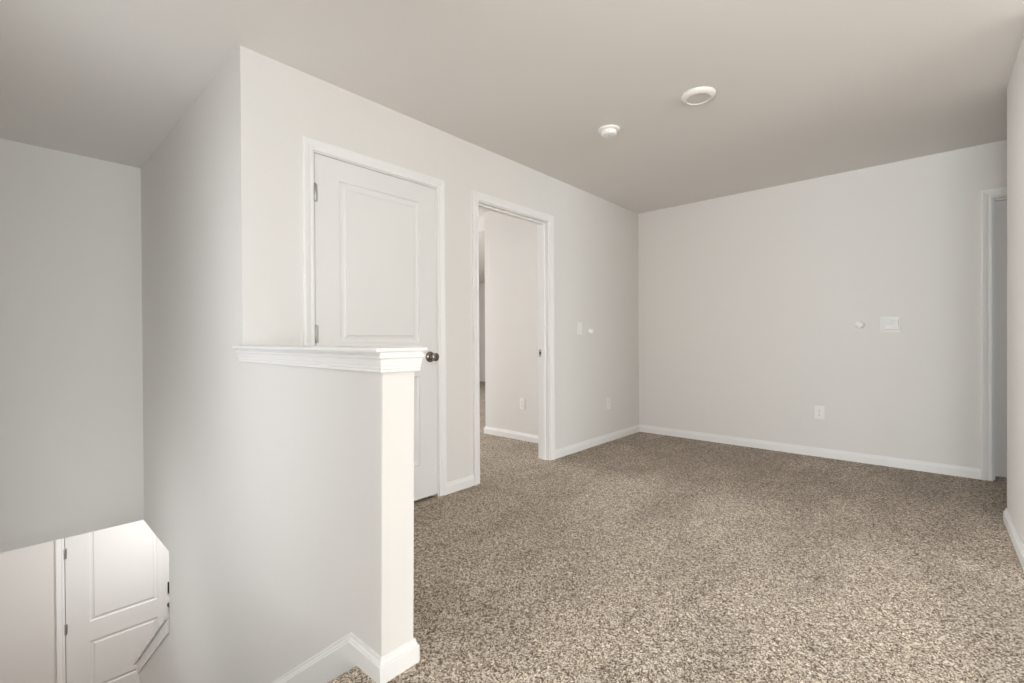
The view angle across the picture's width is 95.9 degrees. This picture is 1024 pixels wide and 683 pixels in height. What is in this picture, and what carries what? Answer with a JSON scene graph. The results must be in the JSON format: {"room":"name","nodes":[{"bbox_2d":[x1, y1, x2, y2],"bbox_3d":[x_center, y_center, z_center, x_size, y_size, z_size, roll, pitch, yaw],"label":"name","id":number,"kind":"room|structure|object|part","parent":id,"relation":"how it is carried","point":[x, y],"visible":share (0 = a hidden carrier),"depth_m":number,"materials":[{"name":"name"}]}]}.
{"room":"upstairs landing","nodes":[
{"label":"upstairs landing","id":0,"kind":"room"},
{"bbox_2d":[0,540,56,682],"bbox_3d":[-3.606,2.668,5.688,0.140,2.430,3.970,0,0,42],"label":"wall","id":1,"kind":"structure","parent":0,"point":[27,574],"depth_m":4.43,"materials":[{"name":"white paint"}]},
{"bbox_2d":[55,538,65,682],"bbox_3d":[-4.212,2.837,5.003,0.158,2.104,1.042,0,0,42],"label":"door frame","id":2,"kind":"structure","parent":1,"relation":"attached to","point":[60,543],"depth_m":4.59,"materials":[{"name":"white paint"}]},
{"bbox_2d":[64,520,169,682],"bbox_3d":[-4.162,2.862,4.953,0.108,2.018,0.916,0,0,42],"label":"door","id":3,"kind":"structure","parent":1,"relation":"in","point":[117,577],"depth_m":4.89,"materials":[{"name":"white paint"}]},
{"bbox_2d":[0,138,143,552],"bbox_3d":[-3.364,0.027,3.422,0.114,2.847,0.970,0,0,42],"label":"wall","id":4,"kind":"structure","parent":0,"point":[71,362],"depth_m":3.42,"materials":[{"name":"white paint"}]},
{"bbox_2d":[133,45,427,682],"bbox_3d":[-1.754,1.243,2.708,3.851,5.290,0.190,0,0,42],"label":"wall","id":5,"kind":"structure","parent":0,"point":[204,188],"depth_m":2.22,"materials":[{"name":"white paint"}]},
{"bbox_2d":[272,632,359,682],"bbox_3d":[-1.824,2.358,2.699,3.611,2.793,0.013,0,0,42],"label":"skirt board","id":6,"kind":"object","parent":5,"relation":"attached to","point":[338,658],"visible":0.92,"depth_m":1.61,"materials":[{"name":"white paint"}]},
{"bbox_3d":[-0.791,0.064,1.833,1.233,0.063,0.165,0,0,42],"label":"moulding","id":7,"kind":"part","parent":5,"relation":"part of","materials":[{"name":"white paint"}]},
{"bbox_2d":[357,637,419,682],"bbox_3d":[-0.745,0.999,1.894,0.166,0.077,1.220,-1,0,-41],"label":"baseboard","id":8,"kind":"structure","parent":5,"relation":"attached to","point":[379,669],"depth_m":1.44,"materials":[{"name":"white paint"}]},
{"bbox_2d":[267,57,638,481],"bbox_3d":[0.067,-0.197,3.769,0.114,2.440,3.908,0,0,42],"label":"wall","id":9,"kind":"structure","parent":0,"point":[596,238],"depth_m":3.26,"materials":[{"name":"white paint"}]},
{"bbox_2d":[302,135,446,496],"bbox_3d":[-0.806,-0.019,2.788,0.132,2.104,0.946,0,0,42],"label":"door frame","id":10,"kind":"structure","parent":9,"relation":"attached to","point":[310,146],"depth_m":2.77,"materials":[{"name":"white paint"}]},
{"bbox_2d":[314,153,438,500],"bbox_3d":[-0.762,0.004,2.743,0.102,2.014,0.820,0,0,42],"label":"door","id":11,"kind":"structure","parent":9,"relation":"in","point":[375,232],"depth_m":2.75,"materials":[{"name":"white paint"}]},
{"bbox_3d":[-0.506,0.100,2.990,0.053,0.056,0.056,0,0,42],"label":"knob","id":12,"kind":"part","parent":11,"relation":"part of","materials":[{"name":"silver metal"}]},
{"bbox_2d":[447,475,474,493],"bbox_3d":[-0.357,0.990,3.203,0.014,0.077,0.255,0,0,42],"label":"baseboard","id":13,"kind":"structure","parent":9,"relation":"attached to","point":[453,486],"depth_m":3.20,"materials":[{"name":"white paint"}]},
{"bbox_2d":[472,190,554,485],"bbox_3d":[-0.005,-0.028,3.689,0.150,2.104,0.953,0,0,42],"label":"door frame","id":14,"kind":"structure","parent":9,"relation":"attached to","point":[545,222],"depth_m":3.96,"materials":[{"name":"white paint"}]},
{"bbox_3d":[-0.054,-0.028,3.733,0.018,2.104,0.953,0,0,42],"label":"bedroom casing","id":15,"kind":"part","parent":14,"relation":"part of","materials":[{"name":"white paint"}]},
{"bbox_2d":[577,322,581,334],"bbox_3d":[0.634,-0.121,4.304,0.010,0.116,0.072,0,0,42],"label":"light switch","id":16,"kind":"object","parent":9,"relation":"attached to","point":[579,324],"visible":1,"depth_m":4.29,"materials":[{"name":"white plastic"}]},
{"bbox_2d":[606,398,609,409],"bbox_3d":[0.980,0.630,4.687,0.009,0.116,0.072,0,0,42],"label":"outlet","id":17,"kind":"object","parent":9,"relation":"attached to","point":[607,399],"visible":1,"depth_m":4.67,"materials":[{"name":"white plastic"}]},
{"bbox_2d":[479,216,483,240],"bbox_3d":[-0.649,-1.338,5.753,1.364,0.170,0.350,0,0,42],"label":"wall","id":18,"kind":"structure","parent":0,"point":[481,219],"depth_m":5.26,"materials":[{"name":"white paint"}]},
{"bbox_2d":[479,282,484,381],"bbox_3d":[-1.702,-0.207,7.584,5.385,2.440,7.201,0,0,42],"label":"wall","id":19,"kind":"structure","parent":0,"point":[481,285],"depth_m":11.40,"materials":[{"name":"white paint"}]},
{"bbox_2d":[484,211,537,434],"bbox_3d":[1.580,-0.218,6.366,1.121,2.440,4.370,0,0,42],"label":"wall","id":20,"kind":"structure","parent":0,"point":[510,243],"depth_m":4.86,"materials":[{"name":"white paint"}]},
{"bbox_2d":[484,426,537,442],"bbox_3d":[1.577,0.963,6.372,1.134,0.077,4.384,0,0,42],"label":"baseboard","id":21,"kind":"structure","parent":20,"relation":"attached to","point":[487,430],"depth_m":4.85,"materials":[{"name":"white paint"}]},
{"bbox_2d":[520,398,524,409],"bbox_3d":[0.106,0.643,4.755,0.072,0.116,0.009,0,0,42],"label":"outlet","id":22,"kind":"object","parent":20,"relation":"attached to","point":[522,400],"visible":1,"depth_m":4.75,"materials":[{"name":"white plastic"}]},
{"bbox_2d":[0,0,1023,282],"bbox_3d":[1.807,-1.480,2.612,17.420,0.120,11.420,0,0,42],"label":"ceiling","id":23,"kind":"structure","parent":0,"point":[805,89],"depth_m":2.42,"materials":[{"name":"white paint"}]},
{"bbox_2d":[598,125,619,138],"bbox_3d":[0.646,-1.391,3.084,0.144,0.049,0.144,0,0,42],"label":"smoke detector","id":24,"kind":"object","parent":23,"relation":"attached to","point":[606,131],"visible":1,"depth_m":3.05,"materials":[{"name":"white plastic"}]},
{"bbox_2d":[681,86,715,105],"bbox_3d":[1.071,-1.405,2.657,0.188,0.023,0.188,0,0,42],"label":"recessed light","id":25,"kind":"object","parent":23,"relation":"in","point":[699,95],"visible":1,"depth_m":2.63,"materials":[{"name":"white metal"}]},
{"bbox_2d":[328,381,1023,682],"bbox_3d":[1.820,1.114,2.640,17.200,0.192,11.200,0,0,42],"label":"floor","id":26,"kind":"structure","parent":0,"point":[639,557],"depth_m":2.05,"materials":[{"name":"carpet"}]},
{"bbox_2d":[638,140,1006,468],"bbox_3d":[5.348,-0.214,1.709,10.714,2.440,0.114,0,0,42],"label":"wall","id":27,"kind":"structure","parent":0,"point":[750,304],"depth_m":3.99,"materials":[{"name":"white paint"}]},
{"bbox_2d":[555,425,980,479],"bbox_3d":[1.896,0.976,3.694,2.700,0.077,1.586,0,0,42],"label":"baseboard","id":28,"kind":"structure","parent":27,"relation":"attached to","point":[953,470],"depth_m":4.13,"materials":[{"name":"white paint"}]},
{"bbox_2d":[815,406,823,419],"bbox_3d":[2.687,0.621,4.038,0.072,0.116,0.009,0,0,42],"label":"outlet","id":29,"kind":"object","parent":27,"relation":"attached to","point":[819,410],"visible":1,"depth_m":4.03,"materials":[{"name":"white plastic"}]},
{"bbox_2d":[855,321,864,328],"bbox_3d":[2.887,-0.137,3.834,0.066,0.062,0.030,0,0,42],"label":"wall sensor","id":30,"kind":"object","parent":27,"relation":"attached to","point":[860,324],"visible":1,"depth_m":3.83,"materials":[{"name":"white plastic"}]},
{"bbox_2d":[881,316,900,331],"bbox_3d":[3.036,-0.137,3.703,0.126,0.124,0.026,0,0,42],"label":"thermostat","id":31,"kind":"object","parent":27,"relation":"attached to","point":[888,324],"visible":1,"depth_m":3.69,"materials":[{"name":"white plastic"}]},
{"bbox_2d":[981,187,1006,480],"bbox_3d":[3.808,-0.045,3.090,0.946,2.104,0.132,0,0,42],"label":"door frame","id":32,"kind":"structure","parent":27,"relation":"attached to","point":[989,197],"depth_m":3.34,"materials":[{"name":"white paint"}]},
{"bbox_2d":[995,200,1006,476],"bbox_3d":[3.818,-0.022,3.101,0.812,2.014,0.102,0,0,42],"label":"door","id":33,"kind":"structure","parent":27,"relation":"in","point":[1000,206],"depth_m":3.36,"materials":[{"name":"white paint"}]},
{"bbox_2d":[1007,35,1023,544],"bbox_3d":[5.421,-0.203,-0.343,7.856,2.440,0.819,0,0,42],"label":"wall","id":34,"kind":"structure","parent":0,"point":[1015,88],"depth_m":2.34,"materials":[{"name":"white paint"}]},
{"bbox_2d":[1003,508,1023,570],"bbox_3d":[5.417,0.978,-0.327,7.856,0.077,0.846,0,0,42],"label":"baseboard","id":35,"kind":"structure","parent":34,"relation":"attached to","point":[1018,545],"depth_m":2.30,"materials":[{"name":"white paint"}]}
]}

